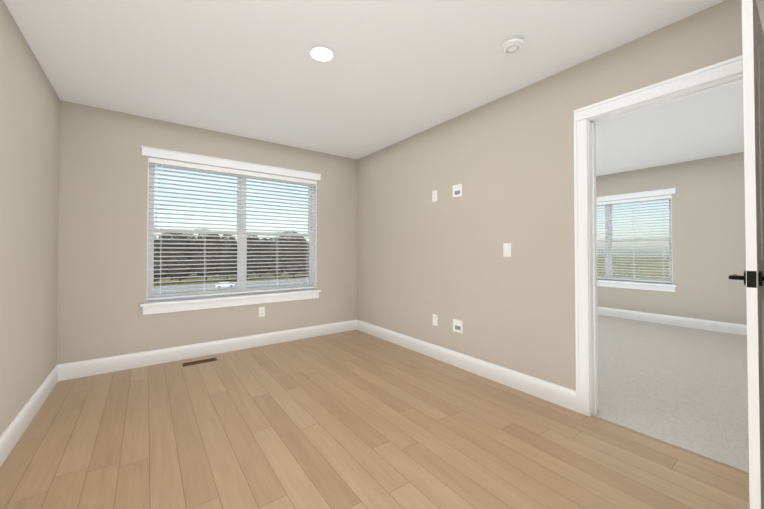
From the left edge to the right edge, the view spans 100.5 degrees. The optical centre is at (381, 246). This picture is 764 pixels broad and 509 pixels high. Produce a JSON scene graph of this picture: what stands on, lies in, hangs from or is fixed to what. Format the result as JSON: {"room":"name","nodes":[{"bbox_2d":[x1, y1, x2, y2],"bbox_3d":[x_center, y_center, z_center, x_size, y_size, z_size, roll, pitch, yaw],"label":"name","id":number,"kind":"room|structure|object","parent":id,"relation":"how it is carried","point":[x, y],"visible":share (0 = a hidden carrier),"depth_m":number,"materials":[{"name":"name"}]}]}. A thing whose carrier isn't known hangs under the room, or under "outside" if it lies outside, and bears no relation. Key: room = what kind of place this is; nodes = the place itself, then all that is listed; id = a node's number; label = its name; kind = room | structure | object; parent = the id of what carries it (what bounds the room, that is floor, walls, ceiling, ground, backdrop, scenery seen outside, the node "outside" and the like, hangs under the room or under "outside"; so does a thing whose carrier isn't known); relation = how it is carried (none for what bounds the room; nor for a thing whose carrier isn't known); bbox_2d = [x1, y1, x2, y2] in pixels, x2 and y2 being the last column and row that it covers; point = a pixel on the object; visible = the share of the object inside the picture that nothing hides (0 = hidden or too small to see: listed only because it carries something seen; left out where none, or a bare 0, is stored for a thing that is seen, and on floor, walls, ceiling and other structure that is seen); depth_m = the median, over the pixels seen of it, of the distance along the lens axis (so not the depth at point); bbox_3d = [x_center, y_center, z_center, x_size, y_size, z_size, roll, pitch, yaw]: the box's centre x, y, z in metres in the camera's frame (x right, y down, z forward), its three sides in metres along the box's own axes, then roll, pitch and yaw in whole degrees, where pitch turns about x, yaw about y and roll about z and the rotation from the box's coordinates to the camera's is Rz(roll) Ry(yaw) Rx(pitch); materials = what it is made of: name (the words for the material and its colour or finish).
{"room":"empty living room","nodes":[
{"label":"empty living room","id":0,"kind":"room"},
{"bbox_2d":[0,0,59,435],"bbox_3d":[-1.586,-0.081,1.008,0.120,2.440,4.270,1,-1,-37],"label":"wall","id":1,"kind":"structure","parent":0,"point":[29,150],"depth_m":2.01,"materials":[{"name":"paint"}]},
{"bbox_2d":[0,364,59,466],"bbox_3d":[-1.568,1.070,1.080,0.015,0.140,4.150,1,-1,-37],"label":"baseboard","id":2,"kind":"structure","parent":1,"relation":"attached to","point":[16,428],"depth_m":2.01,"materials":[{"name":"white wood"}]},
{"bbox_2d":[57,100,356,364],"bbox_3d":[-0.029,-0.028,4.918,7.280,2.440,0.160,1,-1,-37],"label":"wall","id":3,"kind":"structure","parent":0,"point":[102,234],"depth_m":3.07,"materials":[{"name":"paint"}]},
{"bbox_2d":[60,320,355,380],"bbox_3d":[-1.567,1.105,3.653,3.020,0.140,0.015,1,-1,-37],"label":"baseboard","id":4,"kind":"structure","parent":3,"relation":"attached to","point":[85,368],"depth_m":3.32,"materials":[{"name":"white wood"}]},
{"bbox_2d":[140,146,320,314],"bbox_3d":[-1.621,-0.146,3.709,1.912,1.644,0.200,1,-1,-37],"label":"window","id":5,"kind":"structure","parent":3,"relation":"in","point":[182,304],"depth_m":3.62,"materials":[{"name":"white plastic"}]},
{"bbox_2d":[148,157,315,299],"bbox_3d":[-1.606,-0.168,3.690,1.784,1.417,0.074,1,-1,-37],"label":"window blind","id":6,"kind":"object","parent":5,"relation":"attached to","point":[157,162],"visible":0.94,"depth_m":3.58,"materials":[{"name":"white plastic"}]},
{"bbox_2d":[259,307,264,316],"bbox_3d":[-1.425,0.777,3.768,0.070,0.115,0.008,1,-1,-37],"label":"electrical outlet","id":7,"kind":"object","parent":3,"relation":"attached to","point":[261,311],"visible":1,"depth_m":3.77,"materials":[{"name":"white plastic"}]},
{"bbox_2d":[3,0,743,175],"bbox_3d":[1.243,-1.331,3.221,7.280,0.120,4.430,1,-1,-37],"label":"ceiling","id":8,"kind":"structure","parent":0,"point":[394,71],"depth_m":2.23,"materials":[{"name":"white paint"}]},
{"bbox_2d":[306,43,336,62],"bbox_3d":[-0.399,-1.279,2.109,0.200,0.015,0.200,1,-1,-37],"label":"recessed light","id":9,"kind":"object","parent":8,"relation":"in","point":[321,53],"visible":1,"depth_m":2.10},
{"bbox_2d":[501,35,523,53],"bbox_3d":[0.823,-1.264,2.006,0.136,0.048,0.136,1,-1,-37],"label":"smoke detector","id":10,"kind":"object","parent":8,"relation":"attached to","point":[512,44],"visible":1,"depth_m":1.97,"materials":[{"name":"white plastic"}]},
{"bbox_2d":[0,330,748,508],"bbox_3d":[-0.400,1.212,1.968,3.190,0.120,4.430,1,-1,-37],"label":"floor","id":11,"kind":"structure","parent":0,"point":[354,419],"depth_m":1.84,"materials":[{"name":"brown wood"}]},
{"bbox_2d":[182,357,216,366],"bbox_3d":[-1.838,1.167,3.212,0.305,0.005,0.100,1,-1,-37],"label":"floor vent","id":12,"kind":"object","parent":11,"relation":"in","point":[199,361],"visible":1,"depth_m":3.21,"materials":[{"name":"brown metal"}]},
{"bbox_2d":[357,0,763,390],"bbox_3d":[0.925,-0.055,2.943,0.120,2.440,4.150,1,-1,-37],"label":"wall","id":13,"kind":"structure","parent":0,"point":[507,162],"depth_m":2.71,"materials":[{"name":"paint"}]},
{"bbox_2d":[432,190,436,201],"bbox_3d":[0.555,-0.529,3.341,0.008,0.115,0.070,1,-1,-37],"label":"electrical outlet","id":14,"kind":"object","parent":13,"relation":"attached to","point":[434,196],"visible":1,"depth_m":3.34,"materials":[{"name":"white plastic"}]},
{"bbox_2d":[433,314,437,325],"bbox_3d":[0.555,0.771,3.323,0.008,0.115,0.070,1,-1,-37],"label":"electrical outlet","id":15,"kind":"object","parent":13,"relation":"attached to","point":[435,320],"visible":1,"depth_m":3.32,"materials":[{"name":"white plastic"}]},
{"bbox_2d":[453,184,461,196],"bbox_3d":[0.735,-0.543,3.101,0.006,0.118,0.115,1,-1,-37],"label":"outlet","id":16,"kind":"object","parent":13,"relation":"attached to","point":[457,190],"visible":1,"depth_m":3.10,"materials":[{"name":"white plastic"}]},
{"bbox_2d":[453,319,462,332],"bbox_3d":[0.735,0.772,3.083,0.006,0.118,0.115,1,-1,-37],"label":"outlet","id":17,"kind":"object","parent":13,"relation":"attached to","point":[457,325],"visible":1,"depth_m":3.08,"materials":[{"name":"white plastic"}]},
{"bbox_2d":[356,319,575,411],"bbox_3d":[0.511,1.101,3.373,0.015,0.140,2.859,1,-1,-37],"label":"baseboard","id":18,"kind":"structure","parent":13,"relation":"attached to","point":[562,396],"depth_m":2.82,"materials":[{"name":"white wood"}]},
{"bbox_2d":[503,243,510,256],"bbox_3d":[1.048,0.031,2.666,0.010,0.115,0.070,1,-1,-37],"label":"light switch","id":19,"kind":"object","parent":13,"relation":"attached to","point":[506,249],"visible":1,"depth_m":2.66,"materials":[{"name":"white plastic"}]},
{"bbox_2d":[574,55,742,416],"bbox_3d":[1.705,0.093,1.888,0.164,2.115,0.970,1,-1,-37],"label":"door frame","id":20,"kind":"structure","parent":13,"relation":"attached to","point":[729,72],"depth_m":2.18,"materials":[{"name":"white wood"}]},
{"bbox_2d":[728,0,763,508],"bbox_3d":[1.560,0.126,1.305,0.772,2.018,0.118,1,-1,-37],"label":"door leaf","id":21,"kind":"structure","parent":13,"relation":"in","point":[753,81],"depth_m":1.08,"materials":[{"name":"paint"}]},
{"bbox_2d":[592,315,748,472],"bbox_3d":[2.524,1.240,4.135,4.090,0.124,4.430,1,-1,-37],"label":"floor carpet","id":22,"kind":"object","parent":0,"point":[685,388],"visible":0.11,"depth_m":2.64,"materials":[{"name":"grey carpet"}]},
{"bbox_2d":[596,152,746,324],"bbox_3d":[4.115,-0.022,5.306,0.160,2.440,4.150,1,-1,-37],"label":"wall","id":23,"kind":"structure","parent":0,"point":[708,229],"depth_m":4.57,"materials":[{"name":"paint"}]},
{"bbox_2d":[596,188,676,291],"bbox_3d":[3.919,-0.085,5.529,0.200,1.566,1.832,1,-1,-37],"label":"window","id":24,"kind":"structure","parent":23,"relation":"in","point":[649,285],"depth_m":5.19,"materials":[{"name":"white plastic"}]},
{"bbox_2d":[596,195,671,282],"bbox_3d":[3.900,-0.107,5.516,0.074,1.339,1.704,1,-1,-37],"label":"window blind","id":25,"kind":"object","parent":24,"relation":"attached to","point":[651,199],"visible":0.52,"depth_m":5.20,"materials":[{"name":"white plastic"}]},
{"bbox_2d":[597,306,746,335],"bbox_3d":[4.044,1.123,5.238,0.015,0.140,4.150,1,-1,-37],"label":"baseboard","id":26,"kind":"structure","parent":23,"relation":"attached to","point":[731,328],"depth_m":4.73,"materials":[{"name":"white wood"}]},
{"label":"outside","id":27,"kind":"structure","parent":0,"visible":0},
{"bbox_2d":[153,257,668,294],"bbox_3d":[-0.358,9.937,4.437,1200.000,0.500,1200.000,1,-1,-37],"label":"ground","id":28,"kind":"structure","parent":27,"point":[656,271],"depth_m":123.45,"materials":[{"name":"green plant"}]},
{"bbox_2d":[153,279,308,293],"bbox_3d":[-207.192,9.109,-35.566,620.000,0.048,14.000,1,-1,-37],"label":"road","id":29,"kind":"structure","parent":28,"relation":"on","point":[260,284],"depth_m":85.06,"materials":[{"name":"grey asphalt"}]},
{"bbox_2d":[215,282,233,286],"bbox_3d":[-40.909,10.004,82.678,4.400,1.420,1.860,1,-1,-37],"label":"car","id":30,"kind":"object","parent":29,"relation":"on","point":[222,285],"depth_m":81.90,"materials":[{"name":"white metal"}]},
{"bbox_2d":[154,229,308,282],"bbox_3d":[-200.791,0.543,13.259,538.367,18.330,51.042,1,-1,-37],"label":"tree","id":31,"kind":"object","parent":28,"relation":"on","point":[303,261],"depth_m":105.54,"materials":[{"name":"green plant"}]}
]}

